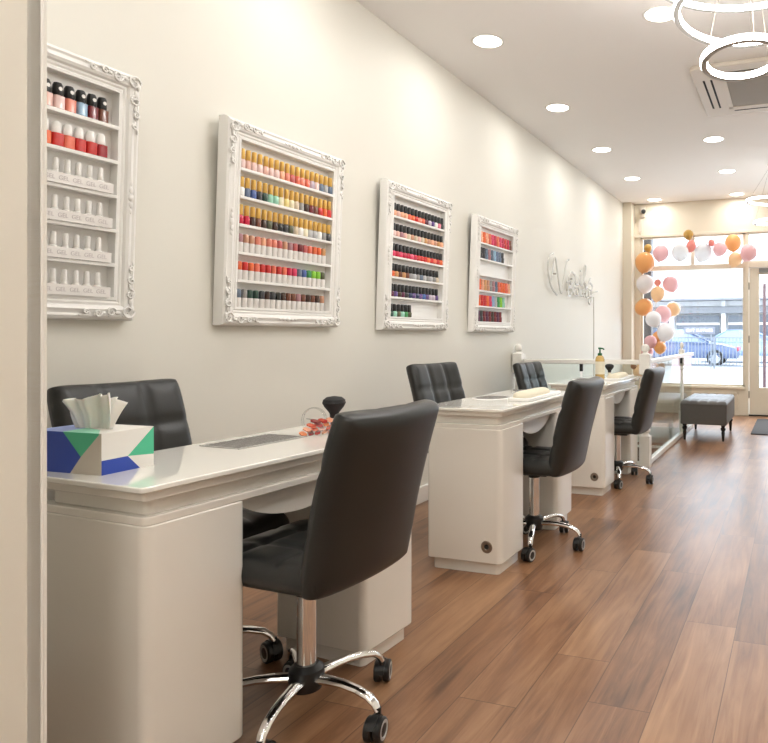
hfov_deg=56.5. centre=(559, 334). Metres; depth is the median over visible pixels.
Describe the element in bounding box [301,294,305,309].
bottle
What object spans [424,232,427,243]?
bottle
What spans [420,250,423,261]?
bottle
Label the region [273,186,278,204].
bottle
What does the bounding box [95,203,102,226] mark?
bottle
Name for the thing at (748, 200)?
ring chandelier
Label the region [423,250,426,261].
bottle
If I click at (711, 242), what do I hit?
balloon
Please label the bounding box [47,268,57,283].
bottle
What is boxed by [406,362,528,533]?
swivel chair
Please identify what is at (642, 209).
security camera
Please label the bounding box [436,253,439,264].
bottle
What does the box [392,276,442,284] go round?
shelf
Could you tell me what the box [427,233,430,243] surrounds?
bottle
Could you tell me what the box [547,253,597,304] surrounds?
script sign
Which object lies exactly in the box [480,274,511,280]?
shelf
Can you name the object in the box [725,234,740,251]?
balloon
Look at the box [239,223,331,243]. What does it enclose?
shelf
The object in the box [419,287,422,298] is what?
bottle
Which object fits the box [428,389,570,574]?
desk
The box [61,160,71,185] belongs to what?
bottle
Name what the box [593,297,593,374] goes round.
cable
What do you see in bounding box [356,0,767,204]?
ceiling
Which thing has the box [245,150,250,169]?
bottle
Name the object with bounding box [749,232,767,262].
window
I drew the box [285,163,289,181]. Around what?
bottle
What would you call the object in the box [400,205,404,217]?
bottle
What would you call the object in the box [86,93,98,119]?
bottle
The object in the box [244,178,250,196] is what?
bottle
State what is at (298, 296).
bottle
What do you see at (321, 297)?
bottle
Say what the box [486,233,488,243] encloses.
bottle
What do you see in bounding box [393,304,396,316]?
bottle
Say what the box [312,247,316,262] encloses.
bottle
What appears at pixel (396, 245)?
bottle
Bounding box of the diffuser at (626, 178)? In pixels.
[625,177,639,179]
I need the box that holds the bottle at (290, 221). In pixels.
[288,216,293,233]
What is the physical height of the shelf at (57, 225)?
0.013 m
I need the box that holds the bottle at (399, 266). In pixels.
[398,265,401,276]
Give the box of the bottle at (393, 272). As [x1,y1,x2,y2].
[392,263,394,275]
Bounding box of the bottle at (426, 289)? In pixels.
[425,288,428,299]
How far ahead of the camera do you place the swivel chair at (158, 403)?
2.38 m
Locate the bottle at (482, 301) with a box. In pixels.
[481,295,483,305]
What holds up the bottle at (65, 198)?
on the frame at (121, 90)
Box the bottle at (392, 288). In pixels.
[391,284,393,295]
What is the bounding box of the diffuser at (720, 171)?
[719,170,734,172]
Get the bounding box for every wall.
[47,0,622,500]
[623,197,767,414]
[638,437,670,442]
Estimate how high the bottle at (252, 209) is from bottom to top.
0.088 m
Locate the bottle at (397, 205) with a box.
[396,204,400,216]
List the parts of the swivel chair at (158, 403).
backrest, arm, seat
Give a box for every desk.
[47,422,411,742]
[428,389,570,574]
[547,375,640,495]
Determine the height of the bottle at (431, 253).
0.080 m
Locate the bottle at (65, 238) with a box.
[61,233,69,258]
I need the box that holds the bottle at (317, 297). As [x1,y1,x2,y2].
[315,295,319,310]
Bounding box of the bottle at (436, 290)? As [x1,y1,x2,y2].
[435,289,437,300]
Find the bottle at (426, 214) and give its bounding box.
[425,213,428,224]
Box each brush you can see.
[322,396,345,417]
[605,364,613,374]
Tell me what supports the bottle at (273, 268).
on the frame at (234, 135)
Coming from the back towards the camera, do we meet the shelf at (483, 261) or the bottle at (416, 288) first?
the shelf at (483, 261)
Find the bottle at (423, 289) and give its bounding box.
[422,288,425,298]
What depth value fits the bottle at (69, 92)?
2.32 m
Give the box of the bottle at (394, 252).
[393,243,395,255]
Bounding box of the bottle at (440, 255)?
[439,254,442,264]
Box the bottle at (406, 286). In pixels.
[404,285,408,297]
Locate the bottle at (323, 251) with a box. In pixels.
[321,248,325,263]
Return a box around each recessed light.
[471,34,503,48]
[545,103,570,111]
[591,147,611,152]
[623,176,640,180]
[642,5,672,22]
[647,198,661,200]
[702,136,724,142]
[718,169,736,173]
[729,192,744,195]
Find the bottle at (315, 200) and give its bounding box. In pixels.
[313,197,317,213]
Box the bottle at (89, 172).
[84,165,93,189]
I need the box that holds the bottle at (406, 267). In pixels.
[405,266,409,277]
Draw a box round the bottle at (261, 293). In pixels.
[258,291,264,307]
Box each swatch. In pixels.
[299,431,306,435]
[303,427,311,431]
[306,423,315,427]
[310,419,320,423]
[318,418,326,422]
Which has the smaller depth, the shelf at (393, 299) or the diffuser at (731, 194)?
the shelf at (393, 299)
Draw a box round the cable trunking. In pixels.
[639,218,641,234]
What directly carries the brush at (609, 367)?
on the desk at (595, 476)
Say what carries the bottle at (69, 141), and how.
on the frame at (121, 90)
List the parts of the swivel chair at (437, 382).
backrest, seat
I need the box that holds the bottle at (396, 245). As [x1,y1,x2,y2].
[395,244,398,256]
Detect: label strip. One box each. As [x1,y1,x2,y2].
[47,169,113,193]
[47,207,112,227]
[47,245,111,262]
[47,283,110,296]
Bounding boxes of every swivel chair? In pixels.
[47,379,289,663]
[241,399,438,742]
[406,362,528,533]
[513,361,547,389]
[521,376,603,561]
[613,366,664,488]
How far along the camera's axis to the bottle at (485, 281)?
5.46 m
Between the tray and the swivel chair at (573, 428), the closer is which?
the swivel chair at (573, 428)
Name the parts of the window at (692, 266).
sill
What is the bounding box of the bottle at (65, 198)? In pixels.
[60,196,69,221]
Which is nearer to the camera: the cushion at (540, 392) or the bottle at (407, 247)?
the cushion at (540, 392)
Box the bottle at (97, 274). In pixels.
[93,272,101,286]
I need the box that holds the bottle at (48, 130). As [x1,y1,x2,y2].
[47,119,50,143]
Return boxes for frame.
[0,0,46,742]
[47,43,141,320]
[212,114,345,326]
[375,178,451,330]
[467,213,518,331]
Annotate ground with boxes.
[659,356,767,387]
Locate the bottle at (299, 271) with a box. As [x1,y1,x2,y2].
[297,269,301,284]
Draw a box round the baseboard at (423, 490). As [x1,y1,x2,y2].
[416,484,427,504]
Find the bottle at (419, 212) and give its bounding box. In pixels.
[418,211,421,222]
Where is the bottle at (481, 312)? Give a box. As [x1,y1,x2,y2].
[480,311,482,320]
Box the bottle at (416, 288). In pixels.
[415,287,418,298]
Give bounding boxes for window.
[641,233,744,388]
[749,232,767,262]
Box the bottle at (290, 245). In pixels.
[287,242,292,258]
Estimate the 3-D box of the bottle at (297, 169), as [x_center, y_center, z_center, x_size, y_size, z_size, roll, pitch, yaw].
[-1.313,-0.794,3.394,0.030,0.088,0.029,0,0,30]
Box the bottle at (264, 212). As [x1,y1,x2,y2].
[261,210,266,228]
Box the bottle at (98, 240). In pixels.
[94,237,102,261]
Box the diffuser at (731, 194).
[730,193,742,195]
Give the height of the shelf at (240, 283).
0.013 m
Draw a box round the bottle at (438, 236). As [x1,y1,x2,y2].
[437,235,439,246]
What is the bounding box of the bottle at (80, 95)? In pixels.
[75,90,87,116]
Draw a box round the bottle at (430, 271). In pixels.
[429,270,432,281]
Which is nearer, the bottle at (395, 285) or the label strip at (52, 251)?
the label strip at (52, 251)
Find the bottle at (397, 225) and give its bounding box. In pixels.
[396,224,399,236]
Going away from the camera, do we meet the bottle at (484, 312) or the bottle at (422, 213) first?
the bottle at (422, 213)
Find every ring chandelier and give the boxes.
[666,0,767,81]
[746,163,767,225]
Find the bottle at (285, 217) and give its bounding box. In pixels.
[283,215,288,232]
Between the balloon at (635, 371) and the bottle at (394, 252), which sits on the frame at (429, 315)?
the bottle at (394, 252)
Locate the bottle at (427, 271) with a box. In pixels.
[426,269,429,280]
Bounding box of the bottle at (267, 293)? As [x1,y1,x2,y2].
[264,291,269,307]
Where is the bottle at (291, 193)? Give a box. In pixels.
[289,190,293,207]
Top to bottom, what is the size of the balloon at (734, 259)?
0.232 m
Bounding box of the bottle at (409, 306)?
[408,305,411,316]
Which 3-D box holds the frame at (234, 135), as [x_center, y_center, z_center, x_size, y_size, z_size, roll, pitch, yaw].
[-1.342,-0.501,3.345,0.099,0.918,0.810,0,0,19]
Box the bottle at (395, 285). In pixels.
[394,284,397,296]
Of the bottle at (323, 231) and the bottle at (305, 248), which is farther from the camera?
the bottle at (323, 231)
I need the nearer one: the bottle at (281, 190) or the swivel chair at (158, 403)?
the swivel chair at (158, 403)
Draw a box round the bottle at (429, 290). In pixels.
[428,288,431,299]
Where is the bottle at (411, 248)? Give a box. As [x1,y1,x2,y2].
[410,247,413,259]
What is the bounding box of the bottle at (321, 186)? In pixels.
[319,175,323,191]
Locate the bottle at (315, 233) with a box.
[312,222,317,238]
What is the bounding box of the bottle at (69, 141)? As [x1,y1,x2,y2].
[62,124,74,149]
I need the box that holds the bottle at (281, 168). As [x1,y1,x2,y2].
[279,162,284,179]
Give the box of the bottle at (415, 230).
[414,229,417,240]
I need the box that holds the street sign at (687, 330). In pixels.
[684,327,714,368]
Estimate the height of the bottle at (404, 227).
0.080 m
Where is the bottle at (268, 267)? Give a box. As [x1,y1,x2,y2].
[265,265,270,281]
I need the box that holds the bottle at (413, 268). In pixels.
[412,267,416,278]
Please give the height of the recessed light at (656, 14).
0.006 m
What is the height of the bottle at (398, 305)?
0.080 m
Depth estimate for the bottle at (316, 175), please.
3.52 m
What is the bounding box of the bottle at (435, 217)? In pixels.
[434,216,437,227]
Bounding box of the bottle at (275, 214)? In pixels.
[272,212,277,230]
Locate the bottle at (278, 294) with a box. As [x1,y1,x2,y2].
[275,292,280,308]
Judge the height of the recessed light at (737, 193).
0.006 m
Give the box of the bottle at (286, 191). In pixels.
[284,189,288,206]
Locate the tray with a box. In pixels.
[604,375,633,380]
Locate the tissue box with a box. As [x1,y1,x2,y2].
[47,393,153,475]
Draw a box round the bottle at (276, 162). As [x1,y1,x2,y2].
[274,160,279,177]
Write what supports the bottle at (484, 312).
on the frame at (480, 268)
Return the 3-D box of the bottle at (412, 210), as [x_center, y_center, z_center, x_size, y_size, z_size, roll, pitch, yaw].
[-0.958,-0.779,4.414,0.035,0.080,0.034,0,0,30]
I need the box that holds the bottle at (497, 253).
[496,252,498,261]
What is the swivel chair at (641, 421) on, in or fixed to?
on the floor
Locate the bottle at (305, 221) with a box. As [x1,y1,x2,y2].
[303,219,307,236]
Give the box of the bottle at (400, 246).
[399,245,402,257]
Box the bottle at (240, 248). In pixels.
[238,233,242,251]
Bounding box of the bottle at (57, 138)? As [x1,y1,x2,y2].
[51,121,63,146]
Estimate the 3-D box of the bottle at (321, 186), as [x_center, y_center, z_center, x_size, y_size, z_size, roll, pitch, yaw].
[-1.254,-0.794,3.564,0.030,0.088,0.029,0,0,30]
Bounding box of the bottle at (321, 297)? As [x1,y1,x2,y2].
[319,296,323,310]
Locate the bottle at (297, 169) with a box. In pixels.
[295,167,299,184]
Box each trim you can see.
[638,426,678,437]
[656,391,738,408]
[745,233,767,415]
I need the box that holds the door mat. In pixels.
[751,419,767,434]
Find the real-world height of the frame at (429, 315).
0.918 m
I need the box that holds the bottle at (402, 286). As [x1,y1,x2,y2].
[401,285,404,296]
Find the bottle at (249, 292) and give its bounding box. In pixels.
[247,290,252,307]
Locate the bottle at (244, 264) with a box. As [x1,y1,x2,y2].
[242,262,247,279]
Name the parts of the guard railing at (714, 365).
post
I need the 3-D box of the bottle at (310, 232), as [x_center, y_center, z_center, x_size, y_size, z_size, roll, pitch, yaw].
[-1.287,-0.544,3.498,0.030,0.088,0.029,0,0,30]
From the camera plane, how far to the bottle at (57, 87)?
2.28 m
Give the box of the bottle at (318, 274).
[316,271,320,286]
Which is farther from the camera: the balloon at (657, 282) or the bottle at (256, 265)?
the balloon at (657, 282)
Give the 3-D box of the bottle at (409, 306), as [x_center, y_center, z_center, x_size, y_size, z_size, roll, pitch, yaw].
[-0.982,-0.155,4.421,0.035,0.080,0.034,0,0,30]
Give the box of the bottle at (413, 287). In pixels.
[412,286,415,297]
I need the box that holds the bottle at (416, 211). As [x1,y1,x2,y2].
[415,210,418,221]
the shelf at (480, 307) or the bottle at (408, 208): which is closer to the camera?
the bottle at (408, 208)
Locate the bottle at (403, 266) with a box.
[402,265,405,277]
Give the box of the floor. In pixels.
[233,412,767,742]
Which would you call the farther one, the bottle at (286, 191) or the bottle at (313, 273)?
the bottle at (313, 273)
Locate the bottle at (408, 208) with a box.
[407,207,411,219]
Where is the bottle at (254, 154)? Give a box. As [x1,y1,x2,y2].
[251,152,256,171]
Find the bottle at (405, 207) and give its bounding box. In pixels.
[404,206,407,218]
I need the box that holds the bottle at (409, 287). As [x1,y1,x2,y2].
[408,286,411,297]
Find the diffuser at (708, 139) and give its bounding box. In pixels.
[704,137,722,141]
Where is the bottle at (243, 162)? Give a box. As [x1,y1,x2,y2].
[241,148,245,167]
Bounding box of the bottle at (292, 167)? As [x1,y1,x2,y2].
[290,165,294,182]
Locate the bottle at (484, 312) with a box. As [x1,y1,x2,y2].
[483,311,485,321]
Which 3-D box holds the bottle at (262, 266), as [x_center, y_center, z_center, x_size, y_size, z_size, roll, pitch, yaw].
[-1.401,-0.292,3.199,0.030,0.083,0.028,0,0,30]
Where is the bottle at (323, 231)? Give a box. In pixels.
[321,224,325,239]
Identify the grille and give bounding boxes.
[199,433,306,449]
[472,396,509,399]
[721,75,767,108]
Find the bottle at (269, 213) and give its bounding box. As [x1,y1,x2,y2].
[267,211,272,229]
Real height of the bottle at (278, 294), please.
0.083 m
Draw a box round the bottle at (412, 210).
[411,209,414,220]
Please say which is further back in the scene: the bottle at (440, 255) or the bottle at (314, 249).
the bottle at (440, 255)
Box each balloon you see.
[633,365,640,375]
[635,252,654,274]
[635,298,652,315]
[636,275,653,294]
[644,244,651,252]
[644,335,656,348]
[645,311,660,327]
[651,286,664,302]
[652,331,664,342]
[653,245,668,262]
[654,279,660,285]
[654,341,665,353]
[655,305,670,322]
[657,323,674,341]
[662,276,678,292]
[667,302,680,316]
[671,244,688,262]
[683,230,693,240]
[686,240,695,253]
[694,243,712,262]
[708,239,714,247]
[713,242,726,257]
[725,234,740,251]
[728,252,741,267]
[740,244,756,261]
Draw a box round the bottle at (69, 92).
[64,86,75,112]
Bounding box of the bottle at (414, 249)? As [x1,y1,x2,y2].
[413,248,416,259]
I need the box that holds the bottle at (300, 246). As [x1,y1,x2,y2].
[298,244,302,260]
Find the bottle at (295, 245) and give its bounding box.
[293,243,297,259]
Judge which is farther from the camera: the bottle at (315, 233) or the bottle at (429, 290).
the bottle at (429, 290)
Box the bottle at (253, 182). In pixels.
[250,180,256,198]
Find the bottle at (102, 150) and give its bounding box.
[95,134,107,157]
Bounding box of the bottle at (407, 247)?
[406,246,409,258]
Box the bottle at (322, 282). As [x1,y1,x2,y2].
[320,272,324,287]
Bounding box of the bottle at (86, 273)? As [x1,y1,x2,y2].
[82,271,90,285]
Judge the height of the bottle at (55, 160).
0.088 m
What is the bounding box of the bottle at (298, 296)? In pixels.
[296,294,300,309]
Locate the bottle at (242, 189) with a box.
[240,176,244,195]
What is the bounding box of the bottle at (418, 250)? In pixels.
[417,249,420,260]
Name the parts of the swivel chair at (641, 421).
arm, seat, arm, arm, backrest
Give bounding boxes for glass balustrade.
[523,359,638,464]
[652,352,693,462]
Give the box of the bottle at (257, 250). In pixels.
[254,236,260,253]
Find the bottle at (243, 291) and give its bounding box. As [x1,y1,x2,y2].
[241,289,246,306]
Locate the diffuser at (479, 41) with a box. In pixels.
[474,36,501,47]
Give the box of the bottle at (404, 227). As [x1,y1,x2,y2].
[403,226,406,238]
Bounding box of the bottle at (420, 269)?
[419,268,422,279]
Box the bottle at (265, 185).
[262,183,267,201]
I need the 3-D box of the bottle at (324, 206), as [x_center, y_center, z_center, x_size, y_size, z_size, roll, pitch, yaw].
[-1.247,-0.669,3.598,0.030,0.088,0.029,0,0,30]
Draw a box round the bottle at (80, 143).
[73,127,85,152]
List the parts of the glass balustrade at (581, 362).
handrail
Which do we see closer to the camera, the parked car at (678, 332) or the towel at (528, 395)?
the towel at (528, 395)
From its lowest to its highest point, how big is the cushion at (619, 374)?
0.034 m
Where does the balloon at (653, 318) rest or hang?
attached to the balloon at (664, 311)
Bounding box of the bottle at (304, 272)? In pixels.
[302,270,306,285]
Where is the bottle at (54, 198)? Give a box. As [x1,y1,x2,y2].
[50,194,58,219]
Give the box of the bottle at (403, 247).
[402,246,406,257]
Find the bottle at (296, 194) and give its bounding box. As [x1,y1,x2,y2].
[294,192,298,209]
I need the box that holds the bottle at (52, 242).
[48,231,57,257]
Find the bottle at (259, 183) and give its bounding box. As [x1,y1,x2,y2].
[257,181,262,199]
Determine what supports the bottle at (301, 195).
on the frame at (234, 135)
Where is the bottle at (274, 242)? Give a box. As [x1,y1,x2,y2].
[272,239,276,256]
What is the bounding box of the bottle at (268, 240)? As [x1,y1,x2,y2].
[266,238,271,255]
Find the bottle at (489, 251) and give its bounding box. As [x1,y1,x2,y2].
[488,249,490,259]
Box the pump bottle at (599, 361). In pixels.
[595,347,604,378]
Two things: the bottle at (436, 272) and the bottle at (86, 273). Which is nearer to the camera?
the bottle at (86, 273)
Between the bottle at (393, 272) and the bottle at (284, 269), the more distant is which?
the bottle at (393, 272)
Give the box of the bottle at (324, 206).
[322,200,326,216]
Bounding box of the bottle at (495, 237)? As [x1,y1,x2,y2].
[494,236,496,245]
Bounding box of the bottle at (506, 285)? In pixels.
[505,283,507,293]
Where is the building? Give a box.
[653,234,767,338]
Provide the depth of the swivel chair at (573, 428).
3.50 m
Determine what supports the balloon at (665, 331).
attached to the balloon at (653, 318)
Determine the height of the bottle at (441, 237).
0.080 m
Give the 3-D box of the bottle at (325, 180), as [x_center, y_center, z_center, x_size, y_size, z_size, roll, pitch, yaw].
[-1.242,-0.794,3.597,0.030,0.088,0.029,0,0,30]
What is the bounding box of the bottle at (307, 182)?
[305,170,309,187]
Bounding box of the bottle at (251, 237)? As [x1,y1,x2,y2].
[248,235,254,252]
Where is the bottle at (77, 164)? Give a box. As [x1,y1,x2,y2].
[75,162,81,187]
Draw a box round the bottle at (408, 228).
[407,227,410,239]
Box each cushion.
[513,387,549,397]
[607,372,627,377]
[680,393,734,406]
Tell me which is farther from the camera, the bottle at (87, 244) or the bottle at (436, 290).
the bottle at (436, 290)
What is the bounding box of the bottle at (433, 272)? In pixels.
[432,271,435,281]
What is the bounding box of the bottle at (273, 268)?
[271,265,275,282]
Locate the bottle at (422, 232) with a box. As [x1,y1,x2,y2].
[421,231,424,242]
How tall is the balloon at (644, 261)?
0.330 m
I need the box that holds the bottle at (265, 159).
[263,156,268,174]
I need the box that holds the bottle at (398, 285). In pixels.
[397,284,401,296]
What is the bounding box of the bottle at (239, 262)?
[238,261,241,278]
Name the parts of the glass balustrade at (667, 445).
rail, handrail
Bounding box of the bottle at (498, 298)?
[497,297,499,306]
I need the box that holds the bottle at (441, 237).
[440,236,442,246]
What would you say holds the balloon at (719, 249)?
attached to the cord
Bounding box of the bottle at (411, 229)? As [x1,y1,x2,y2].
[410,228,413,239]
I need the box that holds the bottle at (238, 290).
[237,289,240,306]
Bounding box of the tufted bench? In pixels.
[680,393,734,441]
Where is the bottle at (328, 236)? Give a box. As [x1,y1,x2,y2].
[326,225,330,240]
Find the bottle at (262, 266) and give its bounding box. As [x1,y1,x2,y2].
[260,264,265,281]
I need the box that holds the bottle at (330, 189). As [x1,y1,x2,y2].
[328,178,332,193]
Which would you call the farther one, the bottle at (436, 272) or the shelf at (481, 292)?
the shelf at (481, 292)
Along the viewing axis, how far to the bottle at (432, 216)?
4.64 m
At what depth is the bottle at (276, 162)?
3.25 m
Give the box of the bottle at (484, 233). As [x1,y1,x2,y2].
[483,232,485,242]
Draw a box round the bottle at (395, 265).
[394,264,398,276]
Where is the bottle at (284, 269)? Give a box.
[281,267,286,283]
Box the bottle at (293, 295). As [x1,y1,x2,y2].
[291,293,295,309]
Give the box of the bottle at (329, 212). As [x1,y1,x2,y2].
[327,201,331,217]
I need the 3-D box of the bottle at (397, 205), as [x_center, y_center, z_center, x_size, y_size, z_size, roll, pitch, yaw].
[-1.014,-0.779,4.253,0.035,0.080,0.034,0,0,30]
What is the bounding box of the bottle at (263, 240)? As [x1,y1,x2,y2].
[260,237,265,254]
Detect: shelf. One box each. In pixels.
[47,105,118,130]
[47,143,117,164]
[47,181,116,198]
[47,219,115,232]
[47,256,114,266]
[237,279,330,290]
[238,251,330,266]
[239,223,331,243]
[240,195,332,220]
[241,167,333,197]
[391,296,442,302]
[392,256,443,267]
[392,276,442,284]
[393,235,444,249]
[394,215,444,231]
[479,290,511,295]
[479,306,510,309]
[480,258,512,266]
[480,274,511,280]
[481,242,512,252]
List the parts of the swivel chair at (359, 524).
arm, seat, arm, arm, arm, arm, backrest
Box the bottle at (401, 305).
[400,304,404,316]
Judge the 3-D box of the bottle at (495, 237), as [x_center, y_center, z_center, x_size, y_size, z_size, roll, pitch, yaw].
[-0.539,-0.776,5.614,0.038,0.087,0.037,0,0,30]
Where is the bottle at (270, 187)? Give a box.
[268,184,273,202]
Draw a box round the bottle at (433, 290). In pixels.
[432,289,434,299]
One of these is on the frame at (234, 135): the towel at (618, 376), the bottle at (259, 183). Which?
the bottle at (259, 183)
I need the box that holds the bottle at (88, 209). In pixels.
[84,201,92,225]
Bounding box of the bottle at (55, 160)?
[50,157,58,182]
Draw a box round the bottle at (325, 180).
[323,176,327,192]
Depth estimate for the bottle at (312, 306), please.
3.52 m
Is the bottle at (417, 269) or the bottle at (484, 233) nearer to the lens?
the bottle at (417, 269)
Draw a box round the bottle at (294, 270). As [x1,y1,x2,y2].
[292,268,296,284]
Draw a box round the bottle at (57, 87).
[52,82,64,109]
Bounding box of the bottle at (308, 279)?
[306,270,310,285]
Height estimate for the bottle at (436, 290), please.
0.080 m
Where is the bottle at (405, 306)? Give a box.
[404,305,407,316]
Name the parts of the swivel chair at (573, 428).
arm, seat, arm, arm, backrest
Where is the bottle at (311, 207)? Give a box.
[309,196,313,212]
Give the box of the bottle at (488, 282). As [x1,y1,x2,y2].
[487,280,489,290]
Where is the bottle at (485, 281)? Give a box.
[484,280,486,290]
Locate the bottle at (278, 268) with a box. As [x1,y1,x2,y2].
[276,266,281,282]
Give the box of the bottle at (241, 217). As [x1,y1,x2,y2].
[239,204,243,223]
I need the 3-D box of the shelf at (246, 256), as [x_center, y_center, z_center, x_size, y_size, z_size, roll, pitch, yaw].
[-1.350,-0.369,3.347,0.044,0.013,0.642,2,1,19]
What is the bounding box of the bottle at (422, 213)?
[421,212,424,223]
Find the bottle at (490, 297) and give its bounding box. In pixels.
[489,296,491,306]
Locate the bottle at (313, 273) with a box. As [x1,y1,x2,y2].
[311,271,315,286]
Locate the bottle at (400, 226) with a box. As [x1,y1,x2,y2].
[399,225,403,237]
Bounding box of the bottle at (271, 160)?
[269,158,273,176]
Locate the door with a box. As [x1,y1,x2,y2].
[748,268,767,414]
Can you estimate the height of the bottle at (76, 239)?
0.088 m
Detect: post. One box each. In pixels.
[512,344,524,389]
[639,344,651,467]
[644,240,652,357]
[679,342,683,431]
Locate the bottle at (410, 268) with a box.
[409,266,412,278]
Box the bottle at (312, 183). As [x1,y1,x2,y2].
[309,172,314,188]
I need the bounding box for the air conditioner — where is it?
[689,56,767,116]
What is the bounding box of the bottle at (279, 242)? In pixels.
[277,240,282,257]
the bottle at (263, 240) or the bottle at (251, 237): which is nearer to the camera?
the bottle at (251, 237)
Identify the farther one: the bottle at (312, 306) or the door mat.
the door mat
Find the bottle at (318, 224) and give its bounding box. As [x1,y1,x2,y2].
[317,223,321,239]
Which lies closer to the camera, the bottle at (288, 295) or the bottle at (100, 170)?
the bottle at (100, 170)
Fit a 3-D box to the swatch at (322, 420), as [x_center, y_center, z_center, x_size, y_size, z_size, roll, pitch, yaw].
[-0.832,0.303,2.395,0.054,0.014,0.019,0,0,34]
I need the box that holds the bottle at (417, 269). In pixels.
[416,268,419,279]
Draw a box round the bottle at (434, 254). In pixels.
[433,252,436,263]
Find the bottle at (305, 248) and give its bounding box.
[302,245,307,260]
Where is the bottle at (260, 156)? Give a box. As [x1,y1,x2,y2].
[257,154,262,172]
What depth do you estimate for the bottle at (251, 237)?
3.12 m
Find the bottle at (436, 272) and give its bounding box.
[435,271,438,282]
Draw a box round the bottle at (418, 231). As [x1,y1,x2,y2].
[417,230,420,241]
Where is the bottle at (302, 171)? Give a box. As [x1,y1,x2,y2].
[300,168,304,185]
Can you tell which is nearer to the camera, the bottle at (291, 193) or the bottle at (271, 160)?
the bottle at (271, 160)
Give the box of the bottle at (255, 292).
[253,290,258,307]
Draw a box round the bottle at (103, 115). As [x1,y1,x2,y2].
[97,97,108,122]
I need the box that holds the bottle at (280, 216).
[278,213,282,231]
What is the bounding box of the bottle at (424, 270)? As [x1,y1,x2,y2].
[423,269,426,280]
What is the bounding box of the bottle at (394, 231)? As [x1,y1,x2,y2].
[393,223,395,235]
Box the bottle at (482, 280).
[481,279,483,289]
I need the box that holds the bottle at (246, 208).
[243,205,249,224]
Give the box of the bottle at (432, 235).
[430,233,433,244]
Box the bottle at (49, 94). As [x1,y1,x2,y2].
[47,78,52,105]
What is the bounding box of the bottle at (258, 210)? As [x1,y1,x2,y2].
[255,208,260,226]
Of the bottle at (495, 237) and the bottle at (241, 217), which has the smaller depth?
the bottle at (241, 217)
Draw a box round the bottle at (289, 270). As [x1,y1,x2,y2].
[287,268,291,283]
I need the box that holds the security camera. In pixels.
[640,207,645,217]
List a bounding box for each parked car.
[653,329,740,364]
[715,330,767,355]
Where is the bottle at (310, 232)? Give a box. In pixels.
[308,220,312,237]
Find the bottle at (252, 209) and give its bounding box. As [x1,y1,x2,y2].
[250,207,255,225]
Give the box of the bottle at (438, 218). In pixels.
[437,217,440,228]
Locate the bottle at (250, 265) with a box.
[248,262,253,280]
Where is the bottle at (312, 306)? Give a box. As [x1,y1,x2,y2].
[310,295,314,310]
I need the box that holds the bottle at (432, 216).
[431,215,434,226]
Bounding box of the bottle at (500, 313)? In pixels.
[499,312,501,321]
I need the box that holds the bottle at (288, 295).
[286,293,290,309]
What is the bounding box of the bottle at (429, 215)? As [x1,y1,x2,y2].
[428,214,431,225]
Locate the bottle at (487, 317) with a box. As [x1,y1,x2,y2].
[486,311,488,321]
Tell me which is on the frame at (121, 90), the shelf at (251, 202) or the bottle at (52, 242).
the bottle at (52, 242)
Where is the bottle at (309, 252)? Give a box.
[307,246,311,261]
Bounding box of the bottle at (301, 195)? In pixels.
[299,193,303,210]
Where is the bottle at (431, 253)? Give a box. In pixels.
[430,252,433,262]
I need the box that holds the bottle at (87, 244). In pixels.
[83,236,91,260]
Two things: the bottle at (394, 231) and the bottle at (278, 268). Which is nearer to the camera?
the bottle at (278, 268)
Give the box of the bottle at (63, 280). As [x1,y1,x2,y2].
[59,269,67,283]
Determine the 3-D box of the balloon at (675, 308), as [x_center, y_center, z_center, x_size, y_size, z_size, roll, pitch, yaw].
[1.629,-0.364,9.789,0.211,0.229,0.212,0,0,43]
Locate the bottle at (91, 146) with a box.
[85,131,97,154]
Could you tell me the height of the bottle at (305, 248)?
0.083 m
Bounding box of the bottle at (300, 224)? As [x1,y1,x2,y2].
[298,218,303,235]
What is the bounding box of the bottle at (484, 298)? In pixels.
[483,295,486,305]
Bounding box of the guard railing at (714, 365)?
[655,336,767,368]
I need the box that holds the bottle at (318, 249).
[317,248,320,262]
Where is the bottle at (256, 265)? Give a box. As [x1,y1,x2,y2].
[253,263,259,280]
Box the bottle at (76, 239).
[72,234,80,259]
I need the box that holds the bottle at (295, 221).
[293,217,298,234]
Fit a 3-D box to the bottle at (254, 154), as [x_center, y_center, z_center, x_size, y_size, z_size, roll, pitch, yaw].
[-1.407,-0.794,3.124,0.030,0.088,0.029,0,0,30]
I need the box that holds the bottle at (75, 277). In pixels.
[70,270,79,284]
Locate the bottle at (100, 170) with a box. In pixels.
[95,168,104,192]
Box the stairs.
[638,442,664,460]
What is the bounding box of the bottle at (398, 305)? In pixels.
[397,304,400,316]
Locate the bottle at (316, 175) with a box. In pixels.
[314,173,318,189]
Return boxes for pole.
[763,283,765,387]
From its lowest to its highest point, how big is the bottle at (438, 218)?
0.080 m
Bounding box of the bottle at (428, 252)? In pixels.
[427,251,429,262]
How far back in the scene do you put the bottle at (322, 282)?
3.59 m
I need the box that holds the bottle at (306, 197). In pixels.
[304,195,308,211]
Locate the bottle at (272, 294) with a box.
[270,292,275,308]
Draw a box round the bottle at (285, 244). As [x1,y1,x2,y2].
[282,241,287,257]
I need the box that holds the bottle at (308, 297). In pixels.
[306,294,310,309]
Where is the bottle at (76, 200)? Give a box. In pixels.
[71,198,80,223]
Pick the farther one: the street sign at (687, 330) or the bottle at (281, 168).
the street sign at (687, 330)
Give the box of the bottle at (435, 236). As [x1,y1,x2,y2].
[434,234,436,245]
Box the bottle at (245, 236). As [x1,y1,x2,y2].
[243,234,248,251]
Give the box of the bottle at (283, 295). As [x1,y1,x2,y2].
[281,292,285,308]
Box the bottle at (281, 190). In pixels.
[278,187,283,205]
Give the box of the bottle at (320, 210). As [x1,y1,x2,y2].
[318,199,322,215]

